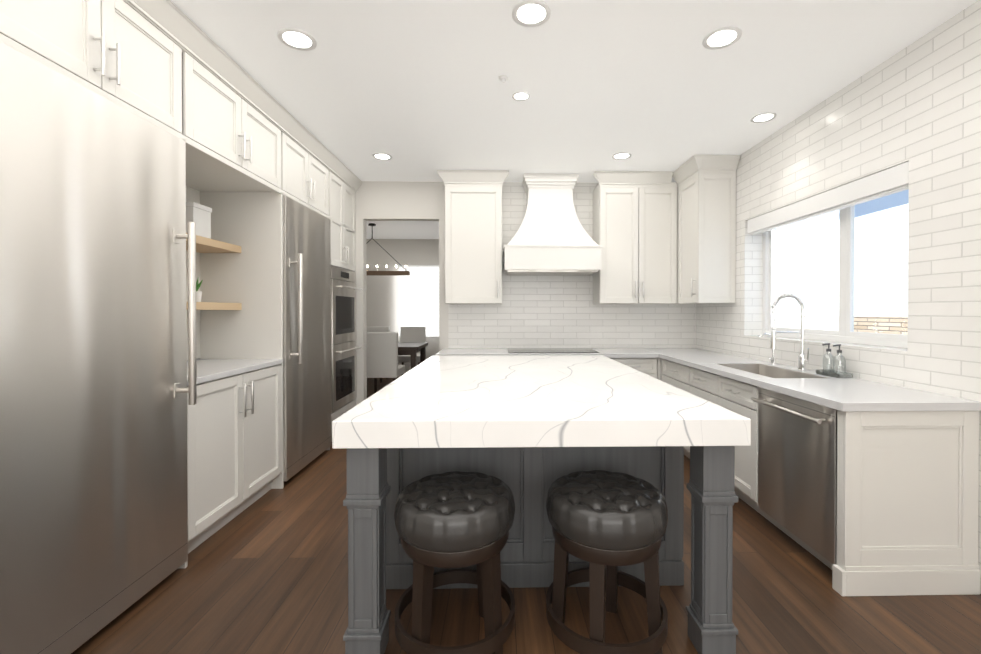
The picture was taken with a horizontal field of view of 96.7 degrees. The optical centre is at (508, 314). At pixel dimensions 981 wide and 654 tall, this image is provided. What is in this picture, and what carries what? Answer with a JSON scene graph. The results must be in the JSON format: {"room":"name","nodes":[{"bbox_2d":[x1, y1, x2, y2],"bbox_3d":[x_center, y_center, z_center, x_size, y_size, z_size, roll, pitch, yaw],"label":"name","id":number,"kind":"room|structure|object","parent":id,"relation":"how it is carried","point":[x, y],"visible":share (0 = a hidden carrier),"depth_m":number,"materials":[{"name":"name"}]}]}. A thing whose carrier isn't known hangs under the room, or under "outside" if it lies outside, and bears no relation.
{"room":"kitchen","nodes":[
{"label":"kitchen","id":0,"kind":"room"},
{"bbox_2d":[0,0,199,147],"bbox_3d":[-1.960,-1.130,1.763,0.615,0.469,1.060,0,0,-1],"label":"upper cabinet","id":1,"kind":"object","parent":0,"relation":"attached to","point":[119,51],"depth_m":1.85,"materials":[{"name":"white paint"}]},
{"bbox_2d":[0,41,196,653],"bbox_3d":[-1.897,0.194,1.775,0.712,2.141,0.892,0,0,-1],"label":"fridge","id":2,"kind":"object","parent":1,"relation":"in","point":[94,389],"visible":1,"depth_m":1.68,"materials":[{"name":"grey metal"}]},
{"bbox_2d":[186,56,287,195],"bbox_3d":[-1.980,-1.137,2.726,0.615,0.469,1.145,0,0,-1],"label":"upper cabinet","id":3,"kind":"object","parent":0,"relation":"attached to","point":[255,151],"depth_m":2.77,"materials":[{"name":"white paint"}]},
{"bbox_2d":[283,195,330,480],"bbox_3d":[-1.937,0.180,3.687,0.712,2.141,0.867,0,0,-1],"label":"freezer","id":4,"kind":"object","parent":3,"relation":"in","point":[307,330],"visible":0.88,"depth_m":3.59,"materials":[{"name":"grey metal"}]},
{"bbox_2d":[208,132,331,219],"bbox_3d":[-2.000,-1.144,3.642,0.615,0.469,0.966,0,0,-1],"label":"upper cabinet","id":5,"kind":"object","parent":0,"relation":"attached to","point":[309,179],"depth_m":3.52,"materials":[{"name":"white paint"}]},
{"bbox_2d":[332,168,343,223],"bbox_3d":[-2.013,-1.149,4.282,0.615,0.469,0.457,0,0,-1],"label":"upper cabinet","id":6,"kind":"object","parent":0,"relation":"attached to","point":[337,180],"depth_m":4.37,"materials":[{"name":"white paint"}]},
{"bbox_2d":[366,239,438,375],"bbox_3d":[-2.172,-0.132,8.909,4.800,2.780,0.100,0,0,-1],"label":"wall","id":7,"kind":"structure","parent":0,"point":[382,301],"depth_m":8.83,"materials":[{"name":"white paint"}]},
{"bbox_2d":[399,265,438,336],"bbox_3d":[-1.796,-0.267,8.835,0.850,1.450,0.030,0,0,-1],"label":"window shutters","id":8,"kind":"object","parent":7,"relation":"attached to","point":[420,288],"visible":0.88,"depth_m":8.83,"materials":[{"name":"white plastic"}]},
{"bbox_2d":[354,181,695,404],"bbox_3d":[-1.050,-0.104,4.981,6.880,2.780,0.120,0,0,-1],"label":"wall","id":9,"kind":"structure","parent":0,"point":[539,311],"depth_m":4.95,"materials":[{"name":"white paint"}]},
{"bbox_2d":[260,220,355,271],"bbox_3d":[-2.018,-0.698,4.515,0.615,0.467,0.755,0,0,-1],"label":"upper cabinet","id":10,"kind":"object","parent":9,"relation":"attached to","point":[343,241],"depth_m":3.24,"materials":[{"name":"white paint"}]},
{"bbox_2d":[331,266,361,411],"bbox_3d":[-1.959,0.240,4.522,0.682,1.400,0.685,0,0,-1],"label":"wall oven","id":11,"kind":"object","parent":10,"relation":"in","point":[343,346],"visible":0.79,"depth_m":4.45,"materials":[{"name":"grey metal"}]},
{"bbox_2d":[344,180,355,231],"bbox_3d":[-2.022,-1.152,4.700,0.615,0.469,0.378,0,0,-1],"label":"upper cabinet","id":12,"kind":"object","parent":9,"relation":"attached to","point":[349,192],"depth_m":4.72,"materials":[{"name":"white paint"}]},
{"bbox_2d":[443,178,502,303],"bbox_3d":[-0.374,-0.755,4.748,0.600,1.286,0.355,0,0,-1],"label":"upper cabinet","id":13,"kind":"object","parent":9,"relation":"attached to","point":[473,206],"depth_m":4.58,"materials":[{"name":"white paint"}]},
{"bbox_2d":[503,174,601,275],"bbox_3d":[0.447,-0.962,4.688,1.006,1.050,0.508,0,0,-1],"label":"range hood","id":14,"kind":"object","parent":9,"relation":"attached to","point":[551,237],"visible":1,"depth_m":4.56,"materials":[{"name":"white paint"}]},
{"bbox_2d":[593,178,678,303],"bbox_3d":[1.368,-0.755,4.785,0.822,1.286,0.355,0,0,-1],"label":"upper cabinet","id":15,"kind":"object","parent":9,"relation":"attached to","point":[635,224],"depth_m":4.62,"materials":[{"name":"white paint"}]},
{"bbox_2d":[71,376,980,653],"bbox_3d":[-1.014,1.329,3.292,6.880,0.060,11.400,0,0,-1],"label":"floor","id":16,"kind":"structure","parent":0,"point":[267,572],"depth_m":1.96,"materials":[{"name":"brown wood"}]},
{"bbox_2d":[179,360,283,567],"bbox_3d":[-1.980,0.835,2.741,0.615,0.936,0.986,0,0,-1],"label":"base cabinet","id":17,"kind":"object","parent":16,"relation":"on","point":[235,427],"depth_m":2.65,"materials":[{"name":"white paint"}]},
{"bbox_2d":[187,360,279,383],"bbox_3d":[-1.975,0.351,2.737,0.625,0.032,0.986,0,0,-1],"label":"countertop","id":18,"kind":"structure","parent":17,"relation":"on","point":[206,369],"depth_m":2.81,"materials":[{"name":"white stone"}]},
{"bbox_2d":[186,233,241,309],"bbox_3d":[-2.115,-0.262,2.730,0.300,0.470,0.979,0,0,-1],"label":"shelves","id":19,"kind":"object","parent":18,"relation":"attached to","point":[205,245],"visible":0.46,"depth_m":2.98,"materials":[{"name":"beige wood"}]},
{"bbox_2d":[186,202,211,238],"bbox_3d":[-2.103,-0.609,2.870,0.180,0.218,0.180,0,0,-1],"label":"shelf box","id":20,"kind":"object","parent":19,"relation":"on","point":[199,215],"visible":0.54,"depth_m":2.84,"materials":[{"name":"white ceramic"}]},
{"bbox_2d":[196,279,202,301],"bbox_3d":[-2.066,-0.165,2.879,0.078,0.170,0.080,0,0,-1],"label":"plant pot","id":21,"kind":"object","parent":19,"relation":"on","point":[198,295],"visible":0.46,"depth_m":2.87,"materials":[{"name":"white ceramic"}]},
{"bbox_2d":[326,399,355,449],"bbox_3d":[-2.018,1.117,4.528,0.615,0.346,0.755,0,0,-1],"label":"base cabinet","id":22,"kind":"object","parent":16,"relation":"on","point":[334,415],"depth_m":4.45,"materials":[{"name":"white paint"}]},
{"bbox_2d":[367,327,389,382],"bbox_3d":[-2.558,0.753,8.237,0.480,1.020,0.540,0,0,-1],"label":"dining chair","id":23,"kind":"object","parent":16,"relation":"on","point":[378,329],"visible":0.19,"depth_m":8.42,"materials":[{"name":"white fabric"}]},
{"bbox_2d":[367,332,404,397],"bbox_3d":[-1.819,0.766,6.392,0.480,1.020,0.540,0,0,-1],"label":"dining chair","id":24,"kind":"object","parent":16,"relation":"on","point":[382,354],"visible":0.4,"depth_m":6.12,"materials":[{"name":"white fabric"}]},
{"bbox_2d":[396,326,425,378],"bbox_3d":[-1.859,0.752,8.251,0.480,1.020,0.540,0,0,-1],"label":"dining chair","id":25,"kind":"object","parent":16,"relation":"on","point":[412,333],"visible":0.38,"depth_m":8.44,"materials":[{"name":"white fabric"}]},
{"bbox_2d":[398,342,427,368],"bbox_3d":[-2.314,0.889,7.313,1.750,0.760,1.000,0,0,-1],"label":"dining table","id":26,"kind":"object","parent":16,"relation":"on","point":[412,349],"visible":0.29,"depth_m":6.93,"materials":[{"name":"brown wood"}]},
{"bbox_2d":[394,471,514,653],"bbox_3d":[-0.211,0.998,1.736,0.473,0.624,0.473,0,0,-1],"label":"stool","id":27,"kind":"object","parent":16,"relation":"on","point":[454,519],"visible":1,"depth_m":1.58,"materials":[{"name":"grey leather"}]},
{"bbox_2d":[332,355,750,653],"bbox_3d":[0.102,0.840,2.747,1.530,0.925,2.310,0,0,-1],"label":"kitchen island","id":28,"kind":"object","parent":16,"relation":"on","point":[528,430],"visible":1,"depth_m":1.78,"materials":[{"name":"stone"}]},
{"bbox_2d":[546,470,667,653],"bbox_3d":[0.386,0.998,1.749,0.474,0.624,0.474,0,0,-1],"label":"stool","id":29,"kind":"object","parent":16,"relation":"on","point":[604,524],"visible":1,"depth_m":1.60,"materials":[{"name":"grey leather"}]},
{"bbox_2d":[615,358,656,378],"bbox_3d":[1.222,0.859,4.654,0.501,0.860,0.635,0,0,-1],"label":"base cabinet","id":30,"kind":"object","parent":16,"relation":"on","point":[648,366],"depth_m":4.34,"materials":[{"name":"white paint"}]},
{"bbox_2d":[435,348,658,357],"bbox_3d":[0.374,0.409,4.617,2.201,0.041,0.665,0,0,-1],"label":"countertop","id":31,"kind":"structure","parent":30,"relation":"on","point":[607,352],"depth_m":4.33,"materials":[{"name":"white stone"}]},
{"bbox_2d":[507,348,598,352],"bbox_3d":[0.448,0.385,4.641,0.920,0.006,0.510,0,0,-1],"label":"cooktop","id":32,"kind":"object","parent":31,"relation":"in","point":[549,350],"visible":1,"depth_m":4.59,"materials":[{"name":"black glass"}]},
{"bbox_2d":[657,356,766,458],"bbox_3d":[1.823,0.863,4.018,0.666,0.860,0.761,0,0,-1],"label":"base cabinet","id":33,"kind":"object","parent":16,"relation":"on","point":[684,377],"depth_m":3.63,"materials":[{"name":"white paint"}]},
{"bbox_2d":[639,348,980,411],"bbox_3d":[1.835,0.417,3.495,0.665,0.040,2.970,0,0,-1],"label":"countertop","id":34,"kind":"structure","parent":33,"relation":"on","point":[846,394],"depth_m":2.35,"materials":[{"name":"white stone"}]},
{"bbox_2d":[759,333,775,364],"bbox_3d":[2.043,0.273,3.466,0.135,0.247,0.070,0,0,-1],"label":"tap","id":35,"kind":"object","parent":34,"relation":"on","point":[773,360],"visible":0.75,"depth_m":3.44,"materials":[{"name":"silver metal"}]},
{"bbox_2d":[718,364,827,377],"bbox_3d":[1.850,0.532,3.136,0.377,0.256,0.777,0,0,-1],"label":"sink","id":36,"kind":"object","parent":34,"relation":"in","point":[768,371],"depth_m":3.37,"materials":[{"name":"silver metal"}]},
{"bbox_2d":[770,293,808,370],"bbox_3d":[2.001,0.124,3.092,0.263,0.551,0.113,0,0,-1],"label":"faucet","id":37,"kind":"object","parent":34,"relation":"on","point":[802,360],"visible":1,"depth_m":3.11,"materials":[{"name":"silver metal"}]},
{"bbox_2d":[816,369,852,377],"bbox_3d":[2.106,0.386,2.826,0.090,0.030,0.200,0,0,-1],"label":"soap tray","id":38,"kind":"object","parent":34,"relation":"on","point":[836,374],"visible":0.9,"depth_m":2.79,"materials":[{"name":"grey"}]},
{"bbox_2d":[822,343,834,374],"bbox_3d":[2.101,0.293,2.870,0.073,0.206,0.064,0,0,-1],"label":"soap bottle","id":39,"kind":"object","parent":38,"relation":"on","point":[827,355],"visible":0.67,"depth_m":2.87,"materials":[{"name":"grey"}]},
{"bbox_2d":[833,344,845,376],"bbox_3d":[2.103,0.293,2.780,0.073,0.206,0.064,0,0,-1],"label":"soap bottle","id":40,"kind":"object","parent":38,"relation":"on","point":[837,355],"visible":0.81,"depth_m":2.78,"materials":[{"name":"grey"}]},
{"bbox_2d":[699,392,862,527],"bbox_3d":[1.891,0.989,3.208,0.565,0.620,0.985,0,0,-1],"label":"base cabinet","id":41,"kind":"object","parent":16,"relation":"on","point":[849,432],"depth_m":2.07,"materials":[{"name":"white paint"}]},
{"bbox_2d":[751,387,836,564],"bbox_3d":[1.826,0.825,2.398,0.679,0.750,0.620,0,0,-1],"label":"dishwasher","id":42,"kind":"object","parent":41,"relation":"in","point":[797,467],"visible":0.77,"depth_m":2.32,"materials":[{"name":"grey metal"}]},
{"bbox_2d":[170,0,977,238],"bbox_3d":[-1.014,-1.511,3.271,6.880,0.060,11.400,0,0,-1],"label":"ceiling","id":43,"kind":"structure","parent":0,"point":[418,90],"depth_m":2.67,"materials":[{"name":"white paint"}]},
{"bbox_2d":[277,28,316,50],"bbox_3d":[-1.135,-1.471,2.339,0.190,0.006,0.190,0,0,-1],"label":"recessed light","id":44,"kind":"object","parent":43,"relation":"in","point":[296,39],"visible":1,"depth_m":2.34,"materials":[{"name":"white plastic"}]},
{"bbox_2d":[372,153,391,159],"bbox_3d":[-1.192,-1.484,4.108,0.180,0.006,0.180,0,0,-1],"label":"recessed light","id":45,"kind":"object","parent":43,"relation":"in","point":[381,156],"visible":1,"depth_m":4.11,"materials":[{"name":"white plastic"}]},
{"bbox_2d":[366,223,409,275],"bbox_3d":[-2.289,-1.080,7.299,1.240,0.858,0.120,0,0,-1],"label":"chandelier","id":46,"kind":"object","parent":43,"relation":"hanging from","point":[388,273],"visible":0.62,"depth_m":7.26,"materials":[{"name":"brown wood"}]},
{"bbox_2d":[499,75,508,82],"bbox_3d":[-0.032,-1.462,2.722,0.064,0.030,0.064,0,0,-1],"label":"sprinkler","id":47,"kind":"object","parent":43,"relation":"attached to","point":[503,78],"visible":1,"depth_m":2.71,"materials":[{"name":"white"}]},
{"bbox_2d":[512,92,529,100],"bbox_3d":[0.083,-1.475,2.955,0.120,0.006,0.120,0,0,-1],"label":"recessed light","id":48,"kind":"object","parent":43,"relation":"in","point":[520,96],"visible":1,"depth_m":2.96,"materials":[{"name":"white"}]},
{"bbox_2d":[512,0,550,26],"bbox_3d":[0.110,-1.469,2.135,0.190,0.006,0.190,0,0,-1],"label":"recessed light","id":49,"kind":"object","parent":43,"relation":"in","point":[531,13],"visible":1,"depth_m":2.13,"materials":[{"name":"white plastic"}]},
{"bbox_2d":[612,152,631,159],"bbox_3d":[1.059,-1.484,4.095,0.180,0.006,0.180,0,0,-1],"label":"recessed light","id":50,"kind":"object","parent":43,"relation":"in","point":[621,156],"visible":0.94,"depth_m":4.10,"materials":[{"name":"white plastic"}]},
{"bbox_2d":[702,26,741,49],"bbox_3d":[1.136,-1.471,2.327,0.190,0.006,0.190,0,0,-1],"label":"recessed light","id":51,"kind":"object","parent":43,"relation":"in","point":[721,38],"visible":1,"depth_m":2.32,"materials":[{"name":"white plastic"}]},
{"bbox_2d":[751,112,776,122],"bbox_3d":[1.916,-1.478,3.283,0.170,0.006,0.170,0,0,-1],"label":"recessed light","id":52,"kind":"object","parent":43,"relation":"in","point":[763,117],"visible":1,"depth_m":3.28,"materials":[{"name":"white plastic"}]},
{"bbox_2d":[696,0,980,593],"bbox_3d":[2.337,-0.077,1.322,0.262,2.780,7.340,0,0,-1],"label":"wall","id":53,"kind":"structure","parent":0,"point":[916,104],"depth_m":2.38,"materials":[{"name":"white tile"}]},
{"bbox_2d":[672,155,739,303],"bbox_3d":[1.934,-0.797,4.335,0.430,1.375,0.555,0,0,-1],"label":"upper cabinet","id":54,"kind":"object","parent":53,"relation":"attached to","point":[706,184],"visible":1,"depth_m":4.14,"materials":[{"name":"white paint"}]},
{"bbox_2d":[747,161,908,234],"bbox_3d":[2.223,-0.780,3.182,0.081,0.138,1.566,0,0,-1],"label":"blind valance","id":55,"kind":"object","parent":53,"relation":"attached to","point":[890,181],"visible":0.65,"depth_m":2.90,"materials":[{"name":"white plastic"}]},
{"bbox_2d":[762,191,908,347],"bbox_3d":[2.378,-0.326,3.201,0.070,1.048,1.598,0,0,-1],"label":"window","id":56,"kind":"structure","parent":53,"relation":"in","point":[845,333],"depth_m":3.06,"materials":[{"name":"glass"}]},
{"label":"outside","id":57,"kind":"structure","parent":0,"visible":0},
{"bbox_2d":[774,204,907,316],"bbox_3d":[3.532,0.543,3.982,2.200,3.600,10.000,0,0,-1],"label":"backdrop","id":58,"kind":"structure","parent":57,"point":[875,256],"depth_m":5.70,"materials":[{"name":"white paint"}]},
{"bbox_2d":[774,315,907,334],"bbox_3d":[3.321,1.150,4.507,0.200,2.260,2.150,0,0,-1],"label":"stone wall","id":59,"kind":"structure","parent":58,"relation":"on","point":[875,326],"depth_m":4.06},
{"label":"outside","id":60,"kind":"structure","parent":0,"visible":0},
{"bbox_2d":[403,271,438,330],"bbox_3d":[-1.802,-0.269,9.125,0.950,1.550,0.020,0,0,-1],"label":"dining window","id":61,"kind":"structure","parent":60,"point":[422,297],"depth_m":9.12,"materials":[{"name":"white"}]}
]}

